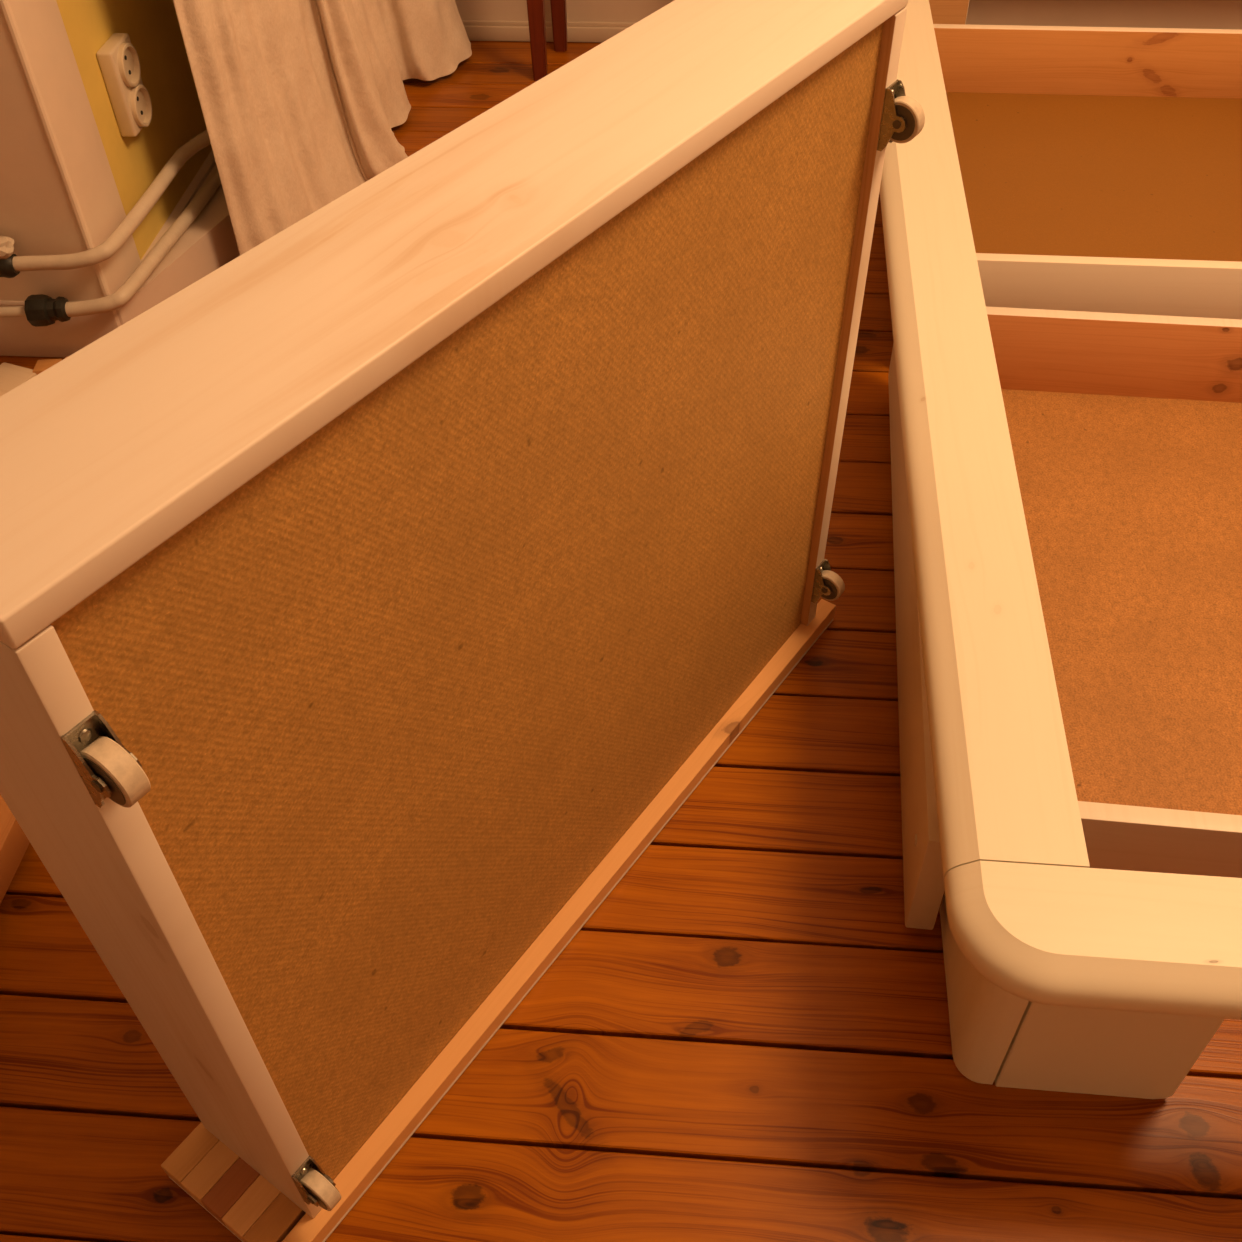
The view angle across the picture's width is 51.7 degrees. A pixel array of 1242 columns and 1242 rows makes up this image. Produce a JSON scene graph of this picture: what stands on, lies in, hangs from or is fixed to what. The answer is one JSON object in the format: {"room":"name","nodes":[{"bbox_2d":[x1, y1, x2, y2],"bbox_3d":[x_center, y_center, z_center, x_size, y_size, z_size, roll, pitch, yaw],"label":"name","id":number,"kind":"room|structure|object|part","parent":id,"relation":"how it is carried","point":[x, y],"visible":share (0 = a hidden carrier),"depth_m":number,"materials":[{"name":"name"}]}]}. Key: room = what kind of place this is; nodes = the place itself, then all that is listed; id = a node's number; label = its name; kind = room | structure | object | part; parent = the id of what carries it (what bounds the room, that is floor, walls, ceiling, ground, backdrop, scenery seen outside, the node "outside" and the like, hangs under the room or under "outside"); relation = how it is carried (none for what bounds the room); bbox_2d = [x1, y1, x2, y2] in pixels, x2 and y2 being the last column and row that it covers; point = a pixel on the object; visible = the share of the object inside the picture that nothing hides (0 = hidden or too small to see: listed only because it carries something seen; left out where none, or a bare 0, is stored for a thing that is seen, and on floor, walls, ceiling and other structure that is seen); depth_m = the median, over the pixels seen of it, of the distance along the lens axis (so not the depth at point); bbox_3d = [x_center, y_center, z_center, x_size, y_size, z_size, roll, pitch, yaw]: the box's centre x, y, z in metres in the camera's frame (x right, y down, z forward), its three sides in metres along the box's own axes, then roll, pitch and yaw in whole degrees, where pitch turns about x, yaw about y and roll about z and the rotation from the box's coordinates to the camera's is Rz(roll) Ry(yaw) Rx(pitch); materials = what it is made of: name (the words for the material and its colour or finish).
{"room":"bedroom","nodes":[
{"label":"bedroom","id":0,"kind":"room"},
{"bbox_2d":[0,0,211,301],"bbox_3d":[-1.238,-1.663,1.331,1.194,2.470,1.213,3,46,4],"label":"wall","id":1,"kind":"structure","parent":0,"point":[69,176],"depth_m":1.63,"materials":[{"name":"yellow paint"}]},
{"bbox_2d":[0,300,120,357],"bbox_3d":[-1.069,-0.406,1.746,0.804,0.084,0.012,3,46,4],"label":"baseboard","id":2,"kind":"structure","parent":1,"relation":"attached to","point":[18,337],"depth_m":1.72,"materials":[{"name":"paint"}]},
{"bbox_2d":[0,130,210,277],"bbox_3d":[-0.632,-0.578,1.724,0.155,0.054,0.514,25,52,23],"label":"pipe","id":3,"kind":"object","parent":1,"relation":"attached to","point":[11,264],"visible":0.91,"depth_m":1.62,"materials":[{"name":"paint"}]},
{"bbox_2d":[0,167,220,326],"bbox_3d":[-0.644,-0.618,1.873,0.246,0.046,0.773,18,49,18],"label":"pipe","id":4,"kind":"object","parent":1,"relation":"attached to","point":[39,309],"visible":0.8,"depth_m":1.67,"materials":[{"name":"paint"}]},
{"bbox_3d":[-0.746,-0.404,1.669,0.053,0.041,0.040,-2,46,0],"label":"valve knob","id":5,"kind":"part","parent":4,"relation":"part of","materials":[{"name":"black plastic"}]},
{"bbox_2d":[96,33,151,136],"bbox_3d":[-0.651,-0.707,1.691,0.029,0.112,0.066,3,46,4],"label":"wall socket","id":6,"kind":"object","parent":1,"relation":"attached to","point":[118,59],"visible":1,"depth_m":1.68,"materials":[{"name":"plastic"}]},
{"bbox_2d":[116,151,239,324],"bbox_3d":[-0.570,-0.791,2.108,0.152,0.074,1.129,3,46,4],"label":"baseboard","id":7,"kind":"structure","parent":1,"relation":"attached to","point":[209,243],"depth_m":1.83,"materials":[{"name":"paint"}]},
{"bbox_2d":[0,41,1241,1241],"bbox_3d":[0.267,0.298,1.120,4.400,0.040,3.980,3,46,4],"label":"floor","id":8,"kind":"structure","parent":0,"point":[748,1037],"depth_m":1.03,"materials":[{"name":"brown wood"}]},
{"bbox_2d":[0,794,29,903],"bbox_3d":[-0.723,0.200,1.167,0.372,0.068,0.680,3,46,4],"label":"cutting board","id":9,"kind":"object","parent":8,"relation":"on","point":[14,843],"visible":0.02,"depth_m":1.13,"materials":[{"name":"orange wood"}]},
{"bbox_2d":[0,362,36,395],"bbox_3d":[-0.862,-0.243,1.635,0.060,0.010,0.290,16,49,16],"label":"pale slat","id":10,"kind":"object","parent":8,"relation":"on","point":[12,376],"visible":0.78,"depth_m":1.71,"materials":[{"name":"beige wood"}]},
{"bbox_2d":[33,359,61,374],"bbox_3d":[-0.771,-0.340,1.724,0.033,0.012,0.028,-2,46,-1],"label":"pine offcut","id":11,"kind":"object","parent":8,"relation":"on","point":[41,365],"visible":0.5,"depth_m":1.72,"materials":[{"name":"brown wood"}]},
{"bbox_2d":[0,0,924,1241],"bbox_3d":[-0.054,-0.010,0.936,0.151,0.663,0.809,27,53,24],"label":"drawer","id":12,"kind":"object","parent":8,"relation":"on","point":[377,592],"visible":1,"depth_m":0.76,"materials":[{"name":"pine"},{"name":"white paint"},{"name":"hardboard"}]},
{"bbox_3d":[-0.059,0.211,1.179,0.132,0.006,0.809,27,53,24],"label":"panel","id":13,"kind":"part","parent":12,"relation":"part of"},
{"bbox_2d":[526,0,566,80],"bbox_3d":[0.032,-1.250,2.140,0.440,0.640,0.192,3,46,4],"label":"side table","id":14,"kind":"object","parent":8,"relation":"on","point":[535,8],"visible":0.46,"depth_m":2.30,"materials":[{"name":"red wood"}]},
{"bbox_3d":[-0.153,-1.204,2.114,0.040,0.620,0.036,3,46,4],"label":"leg","id":15,"kind":"part","parent":14,"relation":"part of","materials":[{"name":"red wood"}]},
{"bbox_3d":[-0.120,-1.298,2.204,0.040,0.620,0.036,3,46,4],"label":"leg","id":16,"kind":"part","parent":14,"relation":"part of","materials":[{"name":"red wood"}]},
{"bbox_2d":[880,0,1241,1098],"bbox_3d":[0.849,-0.391,1.557,1.078,0.260,2.036,3,46,5],"label":"frame","id":17,"kind":"object","parent":8,"relation":"on","point":[1063,974],"visible":0.81,"depth_m":0.97,"materials":[{"name":"paint"}]},
{"bbox_3d":[0.286,0.238,0.997,0.029,0.220,0.156,3,46,5],"label":"leg","id":18,"kind":"part","parent":17,"relation":"part of","materials":[{"name":"paint"}]},
{"bbox_3d":[0.356,-0.494,1.517,0.092,0.040,1.861,3,46,5],"label":"rail","id":19,"kind":"part","parent":17,"relation":"part of","materials":[{"name":"paint"}]},
{"bbox_3d":[0.755,0.234,0.807,1.078,0.040,0.087,3,46,5],"label":"rail","id":20,"kind":"part","parent":17,"relation":"part of","materials":[{"name":"paint"}]},
{"bbox_2d":[888,307,1241,929],"bbox_3d":[0.622,-0.040,1.303,0.665,0.151,0.809,4,46,6],"label":"drawer","id":21,"kind":"object","parent":8,"relation":"on","point":[1125,430],"visible":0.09,"depth_m":1.36,"materials":[{"name":"white paint"}]},
{"bbox_3d":[0.305,-0.071,1.329,0.024,0.132,0.809,4,47,6],"label":"panel","id":22,"kind":"part","parent":21,"relation":"part of","materials":[{"name":"white wood"}]},
{"bbox_3d":[0.627,-0.018,1.333,0.630,0.003,0.715,4,47,6],"label":"panel","id":23,"kind":"part","parent":21,"relation":"part of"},
{"bbox_2d":[933,24,1241,318],"bbox_3d":[0.731,-0.653,1.888,0.663,0.151,0.809,3,46,5],"label":"drawer","id":24,"kind":"object","parent":8,"relation":"on","point":[1101,167],"visible":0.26,"depth_m":1.99,"materials":[{"name":"white paint"}]},
{"bbox_3d":[0.736,-0.632,1.918,0.630,0.003,0.715,3,46,5],"label":"panel","id":25,"kind":"part","parent":24,"relation":"part of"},
{"bbox_2d":[455,0,1241,28],"bbox_3d":[0.401,-1.971,1.567,4.400,2.450,0.094,3,46,4],"label":"wall","id":26,"kind":"structure","parent":0,"point":[1189,14],"depth_m":2.35,"materials":[{"name":"paint"}]},
{"bbox_2d":[173,0,471,254],"bbox_3d":[-0.412,-1.467,1.443,0.142,1.942,0.863,7,47,9],"label":"curtain","id":27,"kind":"object","parent":26,"relation":"hanging from","point":[301,101],"visible":0.88,"depth_m":1.85,"materials":[{"name":"fabric"}]},
{"bbox_2d":[462,20,636,41],"bbox_3d":[1.014,-1.071,2.360,3.209,0.036,0.013,3,46,4],"label":"baseboard","id":28,"kind":"structure","parent":26,"relation":"attached to","point":[475,30],"depth_m":2.44,"materials":[{"name":"paint"}]}
]}

